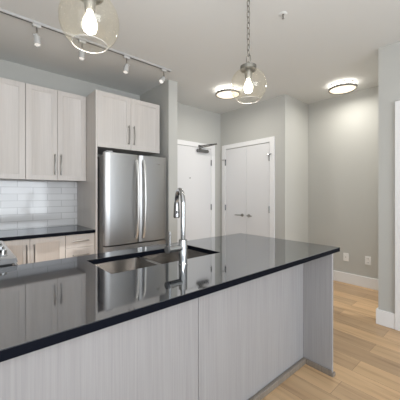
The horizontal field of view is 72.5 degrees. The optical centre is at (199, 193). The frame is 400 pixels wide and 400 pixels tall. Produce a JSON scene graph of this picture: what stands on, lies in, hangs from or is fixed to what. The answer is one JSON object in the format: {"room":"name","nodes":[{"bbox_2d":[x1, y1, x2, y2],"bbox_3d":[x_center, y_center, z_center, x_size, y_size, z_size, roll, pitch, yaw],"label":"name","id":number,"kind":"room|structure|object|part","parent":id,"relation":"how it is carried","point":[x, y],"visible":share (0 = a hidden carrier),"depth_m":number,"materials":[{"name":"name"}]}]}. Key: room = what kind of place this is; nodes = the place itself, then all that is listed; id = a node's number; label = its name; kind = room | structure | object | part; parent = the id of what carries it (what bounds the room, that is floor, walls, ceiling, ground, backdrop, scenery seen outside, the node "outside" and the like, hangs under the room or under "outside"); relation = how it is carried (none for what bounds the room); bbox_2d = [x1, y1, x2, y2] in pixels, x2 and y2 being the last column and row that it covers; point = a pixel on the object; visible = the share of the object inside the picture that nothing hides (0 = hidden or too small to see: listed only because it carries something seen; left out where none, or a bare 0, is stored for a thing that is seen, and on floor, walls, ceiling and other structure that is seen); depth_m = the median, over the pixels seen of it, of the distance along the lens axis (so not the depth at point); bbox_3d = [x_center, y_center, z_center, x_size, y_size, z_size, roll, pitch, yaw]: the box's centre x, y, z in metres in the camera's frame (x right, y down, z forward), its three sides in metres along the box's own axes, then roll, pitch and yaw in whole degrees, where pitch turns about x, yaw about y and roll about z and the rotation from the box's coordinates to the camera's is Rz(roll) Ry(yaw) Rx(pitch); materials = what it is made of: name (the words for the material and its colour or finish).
{"room":"kitchen","nodes":[
{"label":"kitchen","id":0,"kind":"room"},
{"bbox_2d":[0,59,139,181],"bbox_3d":[-1.892,-0.079,3.256,2.540,2.757,0.119,0,0,-41],"label":"wall","id":1,"kind":"structure","parent":0,"point":[8,70],"depth_m":3.27,"materials":[{"name":"grey paint"}]},
{"bbox_2d":[0,77,24,179],"bbox_3d":[-2.123,-0.647,2.727,0.598,0.992,0.378,0,0,-41],"label":"upper cabinet","id":2,"kind":"object","parent":1,"relation":"attached to","point":[12,93],"visible":1,"depth_m":2.74,"materials":[{"name":"beige laminate"}]},
{"bbox_2d":[0,180,76,229],"bbox_3d":[-2.138,0.120,2.957,1.536,0.538,0.010,0,0,-41],"label":"backsplash","id":3,"kind":"structure","parent":1,"relation":"attached to","point":[23,204],"depth_m":3.16,"materials":[{"name":"white tile"}]},
{"bbox_2d":[23,83,85,181],"bbox_3d":[-1.666,-0.647,3.122,0.606,0.992,0.378,0,0,-41],"label":"upper cabinet","id":4,"kind":"object","parent":1,"relation":"attached to","point":[55,120],"visible":0.99,"depth_m":2.98,"materials":[{"name":"beige laminate"}]},
{"bbox_3d":[-1.690,-0.647,2.915,0.297,0.992,0.020,0,0,-41],"label":"door","id":5,"kind":"part","parent":4,"relation":"part of","materials":[{"name":"beige laminate"}]},
{"bbox_3d":[-1.460,-0.647,3.114,0.303,0.992,0.020,0,0,-41],"label":"door","id":6,"kind":"part","parent":4,"relation":"part of","materials":[{"name":"beige laminate"}]},
{"bbox_2d":[98,90,159,155],"bbox_3d":[-1.020,-0.833,3.483,0.800,0.621,0.678,0,0,-41],"label":"upper cabinet","id":7,"kind":"object","parent":1,"relation":"attached to","point":[126,125],"visible":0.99,"depth_m":3.24,"materials":[{"name":"beige laminate"}]},
{"bbox_3d":[-0.981,-0.833,3.132,0.396,0.621,0.020,0,0,-41],"label":"door","id":8,"kind":"part","parent":7,"relation":"part of","materials":[{"name":"beige laminate"}]},
{"bbox_3d":[-0.678,-0.833,3.394,0.400,0.621,0.020,0,0,-41],"label":"door","id":9,"kind":"part","parent":7,"relation":"part of","materials":[{"name":"beige laminate"}]},
{"bbox_2d":[140,80,176,243],"bbox_3d":[-0.632,-0.079,3.848,0.139,2.757,0.873,0,0,-41],"label":"wall","id":10,"kind":"structure","parent":0,"point":[164,95],"depth_m":3.52,"materials":[{"name":"grey paint"}]},
{"bbox_2d":[177,103,219,236],"bbox_3d":[-0.209,-0.079,4.566,1.441,2.757,0.120,0,0,-41],"label":"wall","id":11,"kind":"structure","parent":0,"point":[194,124],"depth_m":4.74,"materials":[{"name":"grey paint"}]},
{"bbox_2d":[177,139,216,241],"bbox_3d":[-0.080,0.215,4.441,1.101,2.170,0.238,0,0,-41],"label":"door","id":12,"kind":"structure","parent":11,"relation":"in","point":[195,166],"depth_m":4.60,"materials":[{"name":"white paint"}]},
{"bbox_3d":[0.132,-0.818,4.633,0.317,0.080,0.061,0,0,3],"label":"closer arm","id":13,"kind":"part","parent":12,"relation":"part of","materials":[{"name":"silver metal"}]},
{"bbox_2d":[0,0,399,113],"bbox_3d":[0.609,-1.482,0.633,6.950,0.050,7.360,0,0,-41],"label":"ceiling","id":14,"kind":"structure","parent":0,"point":[318,44],"depth_m":2.62,"materials":[{"name":"white paint"}]},
{"bbox_2d":[0,8,171,71],"bbox_3d":[-1.155,-1.447,2.515,2.145,0.021,0.035,0,0,-41],"label":"track","id":15,"kind":"object","parent":14,"relation":"attached to","point":[2,11],"visible":0.95,"depth_m":2.51,"materials":[{"name":"silver metal"}]},
{"bbox_2d":[32,23,40,46],"bbox_3d":[-1.381,-1.346,2.309,0.068,0.180,0.060,0,0,-41],"label":"track spotlight","id":16,"kind":"object","parent":15,"relation":"attached to","point":[37,42],"visible":1,"depth_m":2.30,"materials":[{"name":"grey metal"}]},
{"bbox_2d":[78,39,85,60],"bbox_3d":[-1.102,-1.346,2.552,0.067,0.180,0.062,0,0,-41],"label":"track spotlight","id":17,"kind":"object","parent":15,"relation":"attached to","point":[81,53],"visible":0.94,"depth_m":2.54,"materials":[{"name":"grey metal"}]},
{"bbox_2d":[123,55,129,73],"bbox_3d":[-0.770,-1.345,2.846,0.074,0.181,0.068,0,0,-41],"label":"track spotlight","id":18,"kind":"object","parent":15,"relation":"attached to","point":[126,66],"visible":1,"depth_m":2.83,"materials":[{"name":"grey metal"}]},
{"bbox_2d":[159,69,166,83],"bbox_3d":[-0.428,-1.348,3.135,0.068,0.176,0.106,0,0,28],"label":"track spotlight","id":19,"kind":"object","parent":15,"relation":"attached to","point":[162,79],"visible":1,"depth_m":3.12,"materials":[{"name":"grey metal"}]},
{"bbox_2d":[71,0,107,52],"bbox_3d":[-0.482,-1.055,1.195,0.249,0.805,0.249,0,0,-41],"label":"pendant lamp","id":20,"kind":"object","parent":14,"relation":"hanging from","point":[89,23],"visible":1,"depth_m":1.18,"materials":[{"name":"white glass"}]},
{"bbox_3d":[-0.482,-0.754,1.195,0.063,0.102,0.063,0,0,-41],"label":"bulb","id":21,"kind":"part","parent":20,"relation":"part of","materials":[{"name":"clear glass"}]},
{"bbox_2d":[80,0,102,13],"bbox_3d":[-0.482,-0.862,1.195,0.112,0.123,0.112,0,0,-41],"label":"socket","id":22,"kind":"object","parent":20,"relation":"attached to","point":[89,5],"depth_m":1.18,"materials":[{"name":"silver metal"}]},
{"bbox_2d":[215,86,239,98],"bbox_3d":[0.389,-1.413,3.814,0.348,0.089,0.348,0,0,-41],"label":"ceiling light","id":23,"kind":"object","parent":14,"relation":"attached to","point":[225,92],"visible":1,"depth_m":3.73,"materials":[{"name":"white plastic"}]},
{"bbox_2d":[217,91,238,98],"bbox_3d":[0.389,-1.379,3.814,0.314,0.023,0.314,0,0,-41],"label":"diffuser","id":24,"kind":"object","parent":23,"relation":"attached to","point":[220,94],"depth_m":3.78,"materials":[{"name":"white glass"}]},
{"bbox_2d":[238,0,258,103],"bbox_3d":[0.337,-1.055,1.903,0.249,0.805,0.249,0,0,-41],"label":"pendant lamp","id":25,"kind":"object","parent":14,"relation":"hanging from","point":[247,68],"visible":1,"depth_m":1.89,"materials":[{"name":"silver metal"}]},
{"bbox_2d":[240,61,256,79],"bbox_3d":[0.337,-0.862,1.903,0.112,0.123,0.112,0,0,-41],"label":"socket","id":26,"kind":"object","parent":25,"relation":"attached to","point":[247,68],"depth_m":1.88,"materials":[{"name":"silver metal"}]},
{"bbox_3d":[0.337,-1.168,1.903,0.023,0.528,0.035,0,0,-12],"label":"chain","id":27,"kind":"part","parent":25,"relation":"part of","materials":[{"name":"silver metal"}]},
{"bbox_3d":[0.337,-0.754,1.903,0.063,0.102,0.063,0,0,-41],"label":"bulb","id":28,"kind":"part","parent":25,"relation":"part of","materials":[{"name":"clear glass"}]},
{"bbox_2d":[279,11,286,18],"bbox_3d":[0.673,-1.438,2.209,0.066,0.038,0.066,0,0,-41],"label":"sprinkler","id":29,"kind":"object","parent":14,"relation":"attached to","point":[284,13],"visible":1,"depth_m":2.20,"materials":[{"name":"white paint"}]},
{"bbox_2d":[328,80,357,93],"bbox_3d":[1.892,-1.413,3.621,0.348,0.089,0.348,0,0,-41],"label":"ceiling light","id":30,"kind":"object","parent":14,"relation":"attached to","point":[343,86],"visible":1,"depth_m":3.55,"materials":[{"name":"white plastic"}]},
{"bbox_2d":[330,85,355,93],"bbox_3d":[1.892,-1.379,3.621,0.314,0.023,0.314,0,0,-41],"label":"diffuser","id":31,"kind":"object","parent":30,"relation":"attached to","point":[336,89],"depth_m":3.58,"materials":[{"name":"white glass"}]},
{"bbox_2d":[220,97,277,237],"bbox_3d":[0.777,-0.079,4.619,0.120,2.757,1.330,0,0,-41],"label":"wall","id":32,"kind":"structure","parent":0,"point":[259,120],"depth_m":4.44,"materials":[{"name":"grey paint"}]},
{"bbox_2d":[222,136,274,237],"bbox_3d":[0.744,0.215,4.513,0.069,2.170,1.105,0,0,-41],"label":"door","id":33,"kind":"structure","parent":32,"relation":"in","point":[248,173],"depth_m":4.45,"materials":[{"name":"white paint"}]},
{"bbox_2d":[278,94,307,242],"bbox_3d":[1.462,-0.079,4.253,0.677,2.757,0.120,0,0,-41],"label":"wall","id":34,"kind":"structure","parent":0,"point":[292,112],"depth_m":4.12,"materials":[{"name":"grey paint"}]},
{"bbox_2d":[262,280,399,399],"bbox_3d":[0.609,1.325,0.633,6.950,0.050,7.360,0,0,-41],"label":"floor","id":35,"kind":"structure","parent":0,"point":[366,353],"depth_m":2.10,"materials":[{"name":"brown wood"}]},
{"bbox_2d":[0,241,17,266],"bbox_3d":[-1.492,0.803,1.607,0.727,0.993,0.758,0,0,-41],"label":"gas range","id":36,"kind":"object","parent":35,"relation":"on","point":[7,258],"visible":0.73,"depth_m":1.54,"materials":[{"name":"silver metal"}]},
{"bbox_3d":[-1.128,0.337,1.556,0.052,0.041,0.052,0,0,-41],"label":"knob","id":37,"kind":"part","parent":36,"relation":"part of","materials":[{"name":"silver metal"}]},
{"bbox_2d":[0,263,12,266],"bbox_3d":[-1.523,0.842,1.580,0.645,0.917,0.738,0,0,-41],"label":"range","id":38,"kind":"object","parent":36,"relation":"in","point":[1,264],"depth_m":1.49,"materials":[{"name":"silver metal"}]},
{"bbox_2d":[3,235,64,264],"bbox_3d":[-1.805,0.861,2.817,0.617,0.878,0.637,0,0,-41],"label":"base cabinet","id":39,"kind":"object","parent":35,"relation":"on","point":[32,250],"visible":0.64,"depth_m":2.65,"materials":[{"name":"beige laminate"}]},
{"bbox_3d":[-1.742,0.811,2.506,0.302,0.767,0.020,0,0,-41],"label":"door","id":40,"kind":"part","parent":39,"relation":"part of","materials":[{"name":"beige laminate"}]},
{"bbox_3d":[-1.632,0.583,2.567,0.013,0.205,0.032,0,0,-41],"label":"handle","id":41,"kind":"part","parent":39,"relation":"part of","materials":[{"name":"silver metal"}]},
{"bbox_2d":[0,225,94,240],"bbox_3d":[-1.932,0.406,2.719,1.536,0.032,0.640,0,0,-41],"label":"countertop","id":42,"kind":"structure","parent":39,"relation":"on","point":[39,232],"depth_m":2.83,"materials":[{"name":"black stone"}]},
{"bbox_3d":[-1.509,0.811,2.708,0.309,0.767,0.020,0,0,-41],"label":"door","id":43,"kind":"part","parent":39,"relation":"part of","materials":[{"name":"beige laminate"}]},
{"bbox_2d":[65,233,93,257],"bbox_3d":[-1.458,0.861,3.118,0.297,0.878,0.637,0,0,-41],"label":"base cabinet","id":44,"kind":"object","parent":35,"relation":"on","point":[76,245],"visible":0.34,"depth_m":2.89,"materials":[{"name":"beige laminate"}]},
{"bbox_3d":[-1.277,0.677,2.909,0.294,0.216,0.020,0,0,-41],"label":"drawer","id":45,"kind":"part","parent":44,"relation":"part of","materials":[{"name":"beige laminate"}]},
{"bbox_3d":[-1.277,0.496,2.909,0.294,0.137,0.020,0,0,-41],"label":"drawer","id":46,"kind":"part","parent":44,"relation":"part of","materials":[{"name":"beige laminate"}]},
{"bbox_2d":[77,90,97,253],"bbox_3d":[-1.341,0.079,3.228,0.020,2.443,0.642,0,0,-41],"label":"end panel","id":47,"kind":"object","parent":35,"relation":"on","point":[87,191],"visible":0.4,"depth_m":3.10,"materials":[{"name":"beige laminate"}]},
{"bbox_2d":[98,151,165,252],"bbox_3d":[-0.933,0.421,3.373,0.767,1.757,0.878,0,0,-41],"label":"refrigerator","id":48,"kind":"object","parent":35,"relation":"on","point":[131,188],"visible":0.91,"depth_m":3.02,"materials":[{"name":"grey metal"}]},
{"bbox_3d":[-0.862,0.053,3.003,0.391,0.990,0.070,0,0,-41],"label":"door","id":49,"kind":"part","parent":48,"relation":"part of","materials":[{"name":"silver metal"}]},
{"bbox_3d":[-0.720,0.901,3.126,0.767,0.678,0.070,0,0,-41],"label":"freezer drawer","id":50,"kind":"part","parent":48,"relation":"part of","materials":[{"name":"silver metal"}]},
{"bbox_3d":[-0.697,0.058,3.052,0.031,0.886,0.082,0,0,-41],"label":"handle","id":51,"kind":"part","parent":48,"relation":"part of","materials":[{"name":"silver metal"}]},
{"bbox_3d":[-0.632,0.058,3.108,0.031,0.886,0.082,0,0,-41],"label":"handle","id":52,"kind":"part","parent":48,"relation":"part of","materials":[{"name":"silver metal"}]},
{"bbox_3d":[-0.569,0.053,3.257,0.368,0.990,0.070,0,0,-41],"label":"door","id":53,"kind":"part","parent":48,"relation":"part of","materials":[{"name":"silver metal"}]},
{"bbox_2d":[0,254,334,399],"bbox_3d":[-0.263,0.861,1.499,2.464,0.879,0.928,0,0,-41],"label":"kitchen island","id":54,"kind":"object","parent":35,"relation":"on","point":[242,341],"visible":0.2,"depth_m":1.44,"materials":[{"name":"grey laminate"}]},
{"bbox_3d":[-0.532,0.861,0.971,1.366,0.879,0.020,0,0,-41],"label":"panel","id":55,"kind":"part","parent":54,"relation":"part of","materials":[{"name":"grey laminate"}]},
{"bbox_2d":[0,233,339,361],"bbox_3d":[-0.243,0.405,1.528,2.532,0.030,0.950,0,0,-41],"label":"island countertop","id":56,"kind":"structure","parent":54,"relation":"on","point":[43,304],"depth_m":1.18,"materials":[{"name":"black stone"}]},
{"bbox_2d":[94,249,209,273],"bbox_3d":[-0.264,0.516,1.711,0.782,0.188,0.389,0,0,-41],"label":"sink","id":57,"kind":"object","parent":56,"relation":"in","point":[112,267],"visible":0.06,"depth_m":1.79,"materials":[{"name":"silver metal"}]},
{"bbox_3d":[-0.425,0.516,1.572,0.356,0.188,0.389,0,0,-41],"label":"bowl","id":58,"kind":"part","parent":57,"relation":"part of","materials":[{"name":"silver metal"}]},
{"bbox_3d":[-0.128,0.516,1.829,0.422,0.188,0.389,0,0,-41],"label":"bowl","id":59,"kind":"part","parent":57,"relation":"part of","materials":[{"name":"silver metal"}]},
{"bbox_2d":[164,188,187,265],"bbox_3d":[-0.120,0.177,1.548,0.114,0.426,0.256,0,0,8],"label":"faucet","id":60,"kind":"object","parent":56,"relation":"on","point":[181,247],"visible":1,"depth_m":1.50,"materials":[{"name":"silver metal"}]},
{"bbox_3d":[-0.161,0.241,1.455,0.017,0.079,0.015,0,0,-26],"label":"lever","id":61,"kind":"part","parent":60,"relation":"part of","materials":[{"name":"silver metal"}]},
{"bbox_3d":[-0.118,0.109,1.586,0.027,0.291,0.183,0,0,-18],"label":"spout","id":62,"kind":"part","parent":60,"relation":"part of","materials":[{"name":"silver metal"}]},
{"bbox_3d":[0.389,0.861,1.768,1.063,0.879,0.020,0,0,-41],"label":"panel","id":63,"kind":"part","parent":54,"relation":"part of","materials":[{"name":"grey laminate"}]},
{"bbox_3d":[-0.112,1.279,1.303,2.435,0.042,0.026,0,0,-41],"label":"floor moulding","id":64,"kind":"part","parent":54,"relation":"part of","materials":[{"name":"grey wood"}]},
{"bbox_3d":[0.650,0.861,2.298,0.021,0.879,0.915,0,0,-41],"label":"panel","id":65,"kind":"part","parent":54,"relation":"part of","materials":[{"name":"grey laminate"}]},
{"bbox_3d":[0.889,1.279,2.018,0.042,0.042,0.204,0,0,-41],"label":"floor moulding","id":66,"kind":"part","parent":54,"relation":"part of","materials":[{"name":"grey wood"}]},
{"bbox_2d":[308,86,377,278],"bbox_3d":[2.942,-0.079,3.154,0.123,2.757,3.720,0,0,-41],"label":"wall","id":67,"kind":"structure","parent":0,"point":[342,130],"depth_m":3.99,"materials":[{"name":"grey paint"}]},
{"bbox_2d":[343,253,348,260],"bbox_3d":[2.131,0.922,3.987,0.013,0.116,0.072,0,0,-41],"label":"wall plate","id":68,"kind":"object","parent":67,"relation":"attached to","point":[345,255],"visible":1,"depth_m":3.98,"materials":[{"name":"white plastic"}]},
{"bbox_2d":[333,270,377,289],"bbox_3d":[2.896,1.226,3.101,0.015,0.148,3.500,0,0,-41],"label":"baseboard","id":69,"kind":"structure","parent":67,"relation":"attached to","point":[371,283],"depth_m":3.87,"materials":[{"name":"white paint"}]},
{"bbox_2d":[365,256,370,264],"bbox_3d":[2.320,0.922,3.771,0.010,0.116,0.072,0,0,-41],"label":"wall outlet","id":70,"kind":"object","parent":67,"relation":"attached to","point":[367,258],"visible":1,"depth_m":3.77,"materials":[{"name":"white plastic"}]},
{"bbox_2d":[378,41,399,313],"bbox_3d":[3.308,-0.079,1.075,0.130,2.757,4.497,0,0,-41],"label":"wall","id":71,"kind":"structure","parent":0,"point":[389,55],"depth_m":2.68,"materials":[{"name":"grey paint"}]},
{"bbox_2d":[376,308,394,328],"bbox_3d":[1.870,1.226,2.723,0.148,0.148,0.160,0,0,-41],"label":"baseboard","id":72,"kind":"structure","parent":71,"relation":"attached to","point":[384,318],"depth_m":2.67,"materials":[{"name":"white paint"}]},
{"bbox_2d":[395,101,399,330],"bbox_3d":[2.199,0.207,2.240,0.022,2.185,1.000,0,0,-41],"label":"door","id":73,"kind":"structure","parent":71,"relation":"in","point":[397,103],"depth_m":2.59,"materials":[{"name":"white paint"}]}
]}

